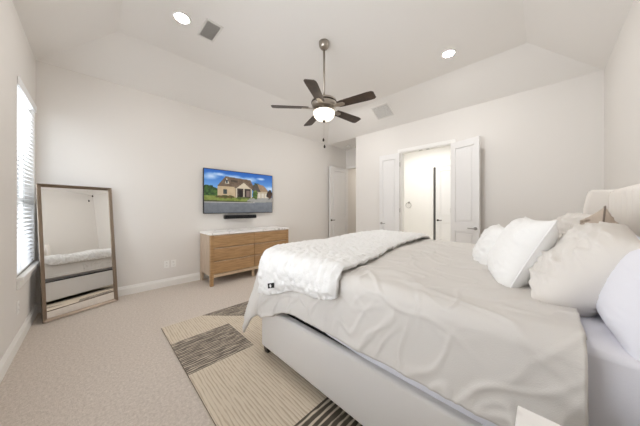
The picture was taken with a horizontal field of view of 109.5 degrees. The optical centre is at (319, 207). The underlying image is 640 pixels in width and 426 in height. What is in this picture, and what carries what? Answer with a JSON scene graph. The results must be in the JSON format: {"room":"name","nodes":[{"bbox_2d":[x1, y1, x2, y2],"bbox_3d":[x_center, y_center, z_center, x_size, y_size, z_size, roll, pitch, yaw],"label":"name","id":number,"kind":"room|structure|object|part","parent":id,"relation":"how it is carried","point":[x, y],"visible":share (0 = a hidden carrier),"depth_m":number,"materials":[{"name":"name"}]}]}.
{"room":"bedroom","nodes":[
{"label":"bedroom","id":0,"kind":"room"},
{"bbox_2d":[0,0,35,359],"bbox_3d":[-1.747,-0.505,0.948,4.870,3.550,0.140,0,0,45],"label":"wall","id":1,"kind":"structure","parent":0,"point":[17,58],"depth_m":1.94,"materials":[{"name":"white paint"}]},
{"bbox_2d":[0,303,37,382],"bbox_3d":[-1.691,1.205,1.003,4.870,0.130,0.016,0,0,45],"label":"baseboard","id":2,"kind":"structure","parent":1,"relation":"attached to","point":[5,362],"depth_m":1.99,"materials":[{"name":"white paint"}]},
{"bbox_2d":[16,148,38,289],"bbox_3d":[-3.079,-0.223,2.323,0.920,1.925,0.170,0,0,45],"label":"window","id":3,"kind":"structure","parent":1,"relation":"in","point":[21,279],"depth_m":2.49,"materials":[{"name":"white paint"}]},
{"bbox_3d":[-3.125,-0.278,2.284,0.760,1.725,0.004,0,0,45],"label":"pane","id":4,"kind":"part","parent":3,"relation":"part of","materials":[{"name":"clear glass"}]},
{"bbox_2d":[17,76,36,275],"bbox_3d":[-3.076,-0.290,2.344,0.875,1.829,0.076,0,0,45],"label":"window blind","id":5,"kind":"object","parent":3,"relation":"attached to","point":[25,103],"visible":0.75,"depth_m":2.35,"materials":[{"name":"white plastic"}]},
{"bbox_3d":[-3.275,-0.263,2.538,0.008,1.745,0.056,0,0,45],"label":"ladder cord","id":6,"kind":"part","parent":5,"relation":"part of","materials":[{"name":"white fabric"}]},
{"bbox_3d":[-3.073,0.614,2.336,0.838,0.020,0.050,0,0,45],"label":"rail","id":7,"kind":"part","parent":5,"relation":"part of","materials":[{"name":"white"}]},
{"bbox_3d":[-3.062,0.647,2.341,0.920,0.035,0.120,0,0,45],"label":"sill","id":8,"kind":"part","parent":3,"relation":"part of","materials":[{"name":"white paint"}]},
{"bbox_2d":[0,269,257,425],"bbox_3d":[1.045,1.330,3.739,5.150,0.120,8.035,0,0,45],"label":"floor","id":9,"kind":"structure","parent":0,"point":[114,363],"depth_m":1.82,"materials":[{"name":"beige carpet"}]},
{"bbox_2d":[36,183,117,322],"bbox_3d":[-2.980,0.494,2.817,0.192,1.543,0.679,0,0,23],"label":"floor mirror","id":10,"kind":"object","parent":9,"relation":"on","point":[76,239],"visible":1,"depth_m":2.77,"materials":[{"name":"mirror"}]},
{"bbox_2d":[200,226,288,286],"bbox_3d":[-1.387,0.839,4.355,0.526,0.862,1.565,0,0,45],"label":"dresser","id":11,"kind":"object","parent":9,"relation":"on","point":[224,252],"visible":0.91,"depth_m":3.95,"materials":[{"name":"brown wood"}]},
{"bbox_3d":[-2.083,0.856,3.988,0.050,0.828,0.050,0,0,45],"label":"leg","id":12,"kind":"part","parent":11,"relation":"part of","materials":[{"name":"brown wood"}]},
{"bbox_3d":[-1.756,0.856,3.661,0.050,0.828,0.050,0,0,45],"label":"leg","id":13,"kind":"part","parent":11,"relation":"part of","materials":[{"name":"brown wood"}]},
{"bbox_3d":[-1.635,0.549,4.090,0.481,0.202,0.722,0,0,45],"label":"drawer","id":14,"kind":"part","parent":11,"relation":"part of","materials":[{"name":"brown wood"}]},
{"bbox_3d":[-1.635,0.761,4.090,0.481,0.206,0.722,0,0,45],"label":"drawer","id":15,"kind":"part","parent":11,"relation":"part of","materials":[{"name":"brown wood"}]},
{"bbox_3d":[-1.635,0.975,4.090,0.481,0.206,0.722,0,0,45],"label":"drawer","id":16,"kind":"part","parent":11,"relation":"part of","materials":[{"name":"brown wood"}]},
{"bbox_3d":[-1.226,1.110,4.194,0.044,0.050,1.453,0,0,45],"label":"rail","id":17,"kind":"part","parent":11,"relation":"part of","materials":[{"name":"brown wood"}]},
{"bbox_3d":[-1.121,0.975,4.603,0.481,0.206,0.719,0,0,45],"label":"drawer","id":18,"kind":"part","parent":11,"relation":"part of","materials":[{"name":"brown wood"}]},
{"bbox_3d":[-1.121,0.761,4.603,0.481,0.206,0.719,0,0,45],"label":"drawer","id":19,"kind":"part","parent":11,"relation":"part of","materials":[{"name":"brown wood"}]},
{"bbox_3d":[-1.121,0.549,4.603,0.481,0.202,0.719,0,0,45],"label":"drawer","id":20,"kind":"part","parent":11,"relation":"part of","materials":[{"name":"brown wood"}]},
{"bbox_3d":[-0.693,0.856,4.723,0.050,0.828,0.050,0,0,45],"label":"leg","id":21,"kind":"part","parent":11,"relation":"part of","materials":[{"name":"brown wood"}]},
{"bbox_2d":[161,301,362,425],"bbox_3d":[0.283,1.264,2.581,2.450,0.011,3.050,0,0,45],"label":"area rug","id":22,"kind":"object","parent":9,"relation":"on","point":[238,383],"visible":0.29,"depth_m":1.68,"materials":[{"name":"beige fabric"}]},
{"bbox_2d":[262,183,639,425],"bbox_3d":[0.969,0.558,1.867,2.270,1.422,2.130,0,0,45],"label":"king bed","id":23,"kind":"object","parent":22,"relation":"on","point":[369,390],"visible":0.16,"depth_m":1.18,"materials":[{"name":"white fabric"}]},
{"bbox_3d":[0.255,1.026,1.259,2.120,0.352,0.060,0,0,45],"label":"rail","id":24,"kind":"part","parent":23,"relation":"part of","materials":[{"name":"white fabric"}]},
{"bbox_2d":[242,239,588,425],"bbox_3d":[0.790,0.720,2.047,1.960,0.697,2.210,0,0,45],"label":"duvet","id":25,"kind":"object","parent":23,"relation":"on","point":[428,311],"visible":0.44,"depth_m":0.93,"materials":[{"name":"grey fabric"}]},
{"bbox_2d":[258,230,430,299],"bbox_3d":[0.477,0.486,2.372,1.017,0.436,2.171,0,0,45],"label":"throw blanket","id":26,"kind":"object","parent":25,"relation":"on","point":[314,268],"visible":0.97,"depth_m":1.67,"materials":[{"name":"white fabric"}]},
{"bbox_2d":[487,217,558,287],"bbox_3d":[1.127,0.248,1.297,0.268,0.386,0.526,0,0,30],"label":"accent pillow","id":27,"kind":"object","parent":25,"relation":"on","point":[519,245],"visible":0.88,"depth_m":1.12,"materials":[{"name":"white fabric"}]},
{"bbox_2d":[552,213,590,234],"bbox_3d":[1.854,0.231,1.710,0.376,0.390,0.720,0,0,45],"label":"bed pillow","id":28,"kind":"object","parent":25,"relation":"on","point":[564,222],"visible":0.16,"depth_m":1.52,"materials":[{"name":"white fabric"}]},
{"bbox_3d":[0.964,0.629,1.883,1.990,0.402,1.884,0,0,45],"label":"mattress","id":29,"kind":"part","parent":23,"relation":"part of","materials":[{"name":"white fabric"}]},
{"bbox_2d":[472,224,504,264],"bbox_3d":[1.312,0.300,1.728,0.246,0.332,0.506,0,0,30],"label":"accent pillow","id":30,"kind":"object","parent":23,"relation":"on","point":[481,249],"visible":0.5,"depth_m":1.61,"materials":[{"name":"white fabric"}]},
{"bbox_2d":[528,221,639,316],"bbox_3d":[1.228,0.262,1.037,0.623,0.396,0.380,0,0,-38],"label":"bed pillow","id":31,"kind":"object","parent":23,"relation":"on","point":[572,273],"visible":0.82,"depth_m":0.89,"materials":[{"name":"white fabric"}]},
{"bbox_2d":[580,206,618,224],"bbox_3d":[1.580,0.270,1.319,0.217,0.564,0.564,0,0,45],"label":"cushion","id":32,"kind":"object","parent":23,"relation":"on","point":[603,215],"visible":0.08,"depth_m":1.24,"materials":[{"name":"beige fabric"}]},
{"bbox_2d":[596,235,639,360],"bbox_3d":[1.198,0.285,0.866,0.210,0.342,0.745,0,0,45],"label":"bed pillow","id":33,"kind":"object","parent":23,"relation":"on","point":[618,302],"visible":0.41,"depth_m":0.71,"materials":[{"name":"white fabric"}]},
{"bbox_2d":[515,406,560,425],"bbox_3d":[0.604,0.920,0.307,0.581,0.700,0.448,0,0,45],"label":"nightstand","id":34,"kind":"object","parent":9,"relation":"on","point":[524,417],"visible":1,"depth_m":0.61,"materials":[{"name":"white stone"}]},
{"bbox_2d":[36,60,355,302],"bbox_3d":[-0.727,-0.505,5.510,0.140,3.550,8.035,0,0,45],"label":"wall","id":35,"kind":"structure","parent":0,"point":[153,151],"depth_m":3.60,"materials":[{"name":"white paint"}]},
{"bbox_2d":[37,272,208,312],"bbox_3d":[-1.304,1.205,4.822,0.016,0.130,5.965,0,0,45],"label":"baseboard","id":36,"kind":"structure","parent":35,"relation":"attached to","point":[136,288],"depth_m":3.54,"materials":[{"name":"white paint"}]},
{"bbox_2d":[164,260,168,267],"bbox_3d":[-2.479,0.910,3.653,0.008,0.116,0.072,0,0,45],"label":"wall outlet","id":37,"kind":"object","parent":35,"relation":"attached to","point":[166,263],"visible":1,"depth_m":3.65,"materials":[{"name":"white paint"}]},
{"bbox_2d":[171,259,175,266],"bbox_3d":[-2.412,0.910,3.720,0.008,0.116,0.072,0,0,45],"label":"wall outlet","id":38,"kind":"object","parent":35,"relation":"attached to","point":[173,262],"visible":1,"depth_m":3.72,"materials":[{"name":"white paint"}]},
{"bbox_2d":[203,168,271,213],"bbox_3d":[-1.576,-0.306,4.517,0.059,0.817,1.428,0,0,45],"label":"television","id":39,"kind":"object","parent":35,"relation":"attached to","point":[224,191],"visible":1,"depth_m":4.40,"materials":[{"name":"black plastic"}]},
{"bbox_2d":[224,214,255,218],"bbox_3d":[-1.577,0.170,4.476,0.118,0.070,0.650,0,0,45],"label":"soundbar","id":40,"kind":"object","parent":35,"relation":"attached to","point":[254,215],"visible":1,"depth_m":4.39,"materials":[{"name":"black plastic"}]},
{"bbox_2d":[226,215,255,217],"bbox_3d":[-1.536,0.170,4.436,0.003,0.050,0.620,0,0,45],"label":"grille","id":41,"kind":"object","parent":40,"relation":"attached to","point":[227,216],"depth_m":4.42,"materials":[{"name":"black plastic"}]},
{"bbox_2d":[329,166,347,237],"bbox_3d":[0.555,0.044,6.581,0.142,2.428,0.812,0,0,45],"label":"door","id":42,"kind":"structure","parent":35,"relation":"in","point":[338,177],"depth_m":6.54,"materials":[{"name":"white paint"}]},
{"bbox_2d":[12,0,632,144],"bbox_3d":[0.122,-2.080,2.816,4.870,0.600,5.145,0,0,45],"label":"ceiling","id":43,"kind":"structure","parent":0,"point":[264,51],"depth_m":2.94,"materials":[{"name":"white paint"}]},
{"bbox_2d":[172,11,191,24],"bbox_3d":[-1.548,-2.126,2.534,0.190,0.008,0.190,0,0,45],"label":"recessed light","id":44,"kind":"object","parent":43,"relation":"in","point":[180,17],"visible":1,"depth_m":2.52,"materials":[{"name":"white paint"}]},
{"bbox_2d":[197,18,223,42],"bbox_3d":[-1.322,-2.124,2.715,0.340,0.012,0.190,0,0,45],"label":"ceiling vent","id":45,"kind":"object","parent":43,"relation":"in","point":[210,30],"visible":1,"depth_m":2.71,"materials":[{"name":"white metal"}]},
{"bbox_2d":[271,38,375,147],"bbox_3d":[0.088,-1.445,2.922,1.295,1.370,1.267,0,0,45],"label":"ceiling fan","id":46,"kind":"object","parent":43,"relation":"hanging from","point":[323,105],"visible":1,"depth_m":2.81,"materials":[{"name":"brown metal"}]},
{"bbox_3d":[-0.381,-1.283,2.875,0.468,0.036,0.141,0,0,-4],"label":"blade","id":47,"kind":"part","parent":46,"relation":"part of","materials":[{"name":"brown wood"}]},
{"bbox_3d":[-0.111,-1.283,3.308,0.141,0.036,0.468,0,0,-22],"label":"blade","id":48,"kind":"part","parent":46,"relation":"part of","materials":[{"name":"brown wood"}]},
{"bbox_3d":[-0.052,-1.283,2.485,0.141,0.036,0.468,0,0,14],"label":"blade","id":49,"kind":"part","parent":46,"relation":"part of","materials":[{"name":"brown wood"}]},
{"bbox_3d":[0.052,-1.179,2.906,0.276,0.117,0.276,0,0,45],"label":"lamp shade","id":50,"kind":"part","parent":46,"relation":"part of","materials":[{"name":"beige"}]},
{"bbox_3d":[0.384,-1.283,3.186,0.468,0.036,0.141,0,0,-40],"label":"blade","id":51,"kind":"part","parent":46,"relation":"part of","materials":[{"name":"brown wood"}]},
{"bbox_3d":[0.421,-1.283,2.677,0.468,0.036,0.141,0,0,32],"label":"blade","id":52,"kind":"part","parent":46,"relation":"part of","materials":[{"name":"brown wood"}]},
{"bbox_2d":[371,103,394,119],"bbox_3d":[1.292,-1.990,4.672,0.380,0.160,0.307,0,0,45],"label":"ceiling vent","id":53,"kind":"object","parent":43,"relation":"in","point":[382,111],"visible":1,"depth_m":4.67,"materials":[{"name":"white metal"}]},
{"bbox_2d":[441,49,456,57],"bbox_3d":[1.775,-2.126,3.118,0.190,0.008,0.190,0,0,45],"label":"recessed light","id":54,"kind":"object","parent":43,"relation":"in","point":[448,53],"visible":1,"depth_m":3.11,"materials":[{"name":"white"}]},
{"bbox_2d":[329,137,355,149],"bbox_3d":[1.537,-1.680,6.991,0.967,0.400,2.740,0,0,45],"label":"ceiling","id":55,"kind":"structure","parent":0,"point":[352,142],"depth_m":6.33,"materials":[{"name":"white paint"}]},
{"bbox_2d":[346,148,355,233],"bbox_3d":[1.183,-0.255,6.637,0.967,3.050,0.120,0,0,45],"label":"wall","id":56,"kind":"structure","parent":0,"point":[350,153],"depth_m":6.90,"materials":[{"name":"white paint"}]},
{"bbox_2d":[404,146,450,239],"bbox_3d":[3.437,-0.255,6.477,2.300,3.050,0.120,0,0,45],"label":"wall","id":57,"kind":"structure","parent":0,"point":[417,165],"depth_m":6.80,"materials":[{"name":"white paint"}]},
{"bbox_2d":[431,163,450,239],"bbox_3d":[3.565,0.015,6.252,0.940,2.510,0.016,0,0,45],"label":"trim","id":58,"kind":"structure","parent":57,"relation":"attached to","point":[446,164],"depth_m":6.55,"materials":[{"name":"white paint"}]},
{"bbox_2d":[436,166,450,241],"bbox_3d":[3.537,0.054,6.159,0.701,2.408,0.144,0,0,41],"label":"door","id":59,"kind":"structure","parent":57,"relation":"in","point":[443,174],"depth_m":6.25,"materials":[{"name":"white paint"}]},
{"bbox_2d":[435,168,435,239],"bbox_3d":[3.875,-0.255,6.923,2.310,3.050,1.130,0,0,45],"label":"wall","id":60,"kind":"structure","parent":0,"point":[435,168],"depth_m":6.74,"materials":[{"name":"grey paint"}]},
{"bbox_2d":[356,70,603,236],"bbox_3d":[2.325,-0.505,4.336,3.903,3.550,0.120,0,0,45],"label":"wall","id":61,"kind":"structure","parent":0,"point":[542,148],"depth_m":3.45,"materials":[{"name":"white paint"}]},
{"bbox_2d":[379,153,399,231],"bbox_3d":[1.535,0.042,4.979,0.487,2.433,0.142,0,0,45],"label":"door","id":62,"kind":"structure","parent":61,"relation":"in","point":[389,165],"depth_m":4.96,"materials":[{"name":"white paint"}]},
{"bbox_2d":[398,139,455,231],"bbox_3d":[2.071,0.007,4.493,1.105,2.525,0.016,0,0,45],"label":"trim","id":63,"kind":"structure","parent":61,"relation":"attached to","point":[452,140],"depth_m":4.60,"materials":[{"name":"white paint"}]},
{"bbox_2d":[450,136,479,243],"bbox_3d":[2.493,0.042,3.904,0.142,2.433,0.497,0,0,-26],"label":"door","id":64,"kind":"structure","parent":61,"relation":"in","point":[465,154],"depth_m":3.87,"materials":[{"name":"white paint"}]},
{"bbox_2d":[604,0,639,189],"bbox_3d":[1.893,-0.505,1.045,0.140,3.550,5.425,0,0,45],"label":"wall","id":65,"kind":"structure","parent":0,"point":[622,69],"depth_m":2.16,"materials":[{"name":"white paint"}]}
]}

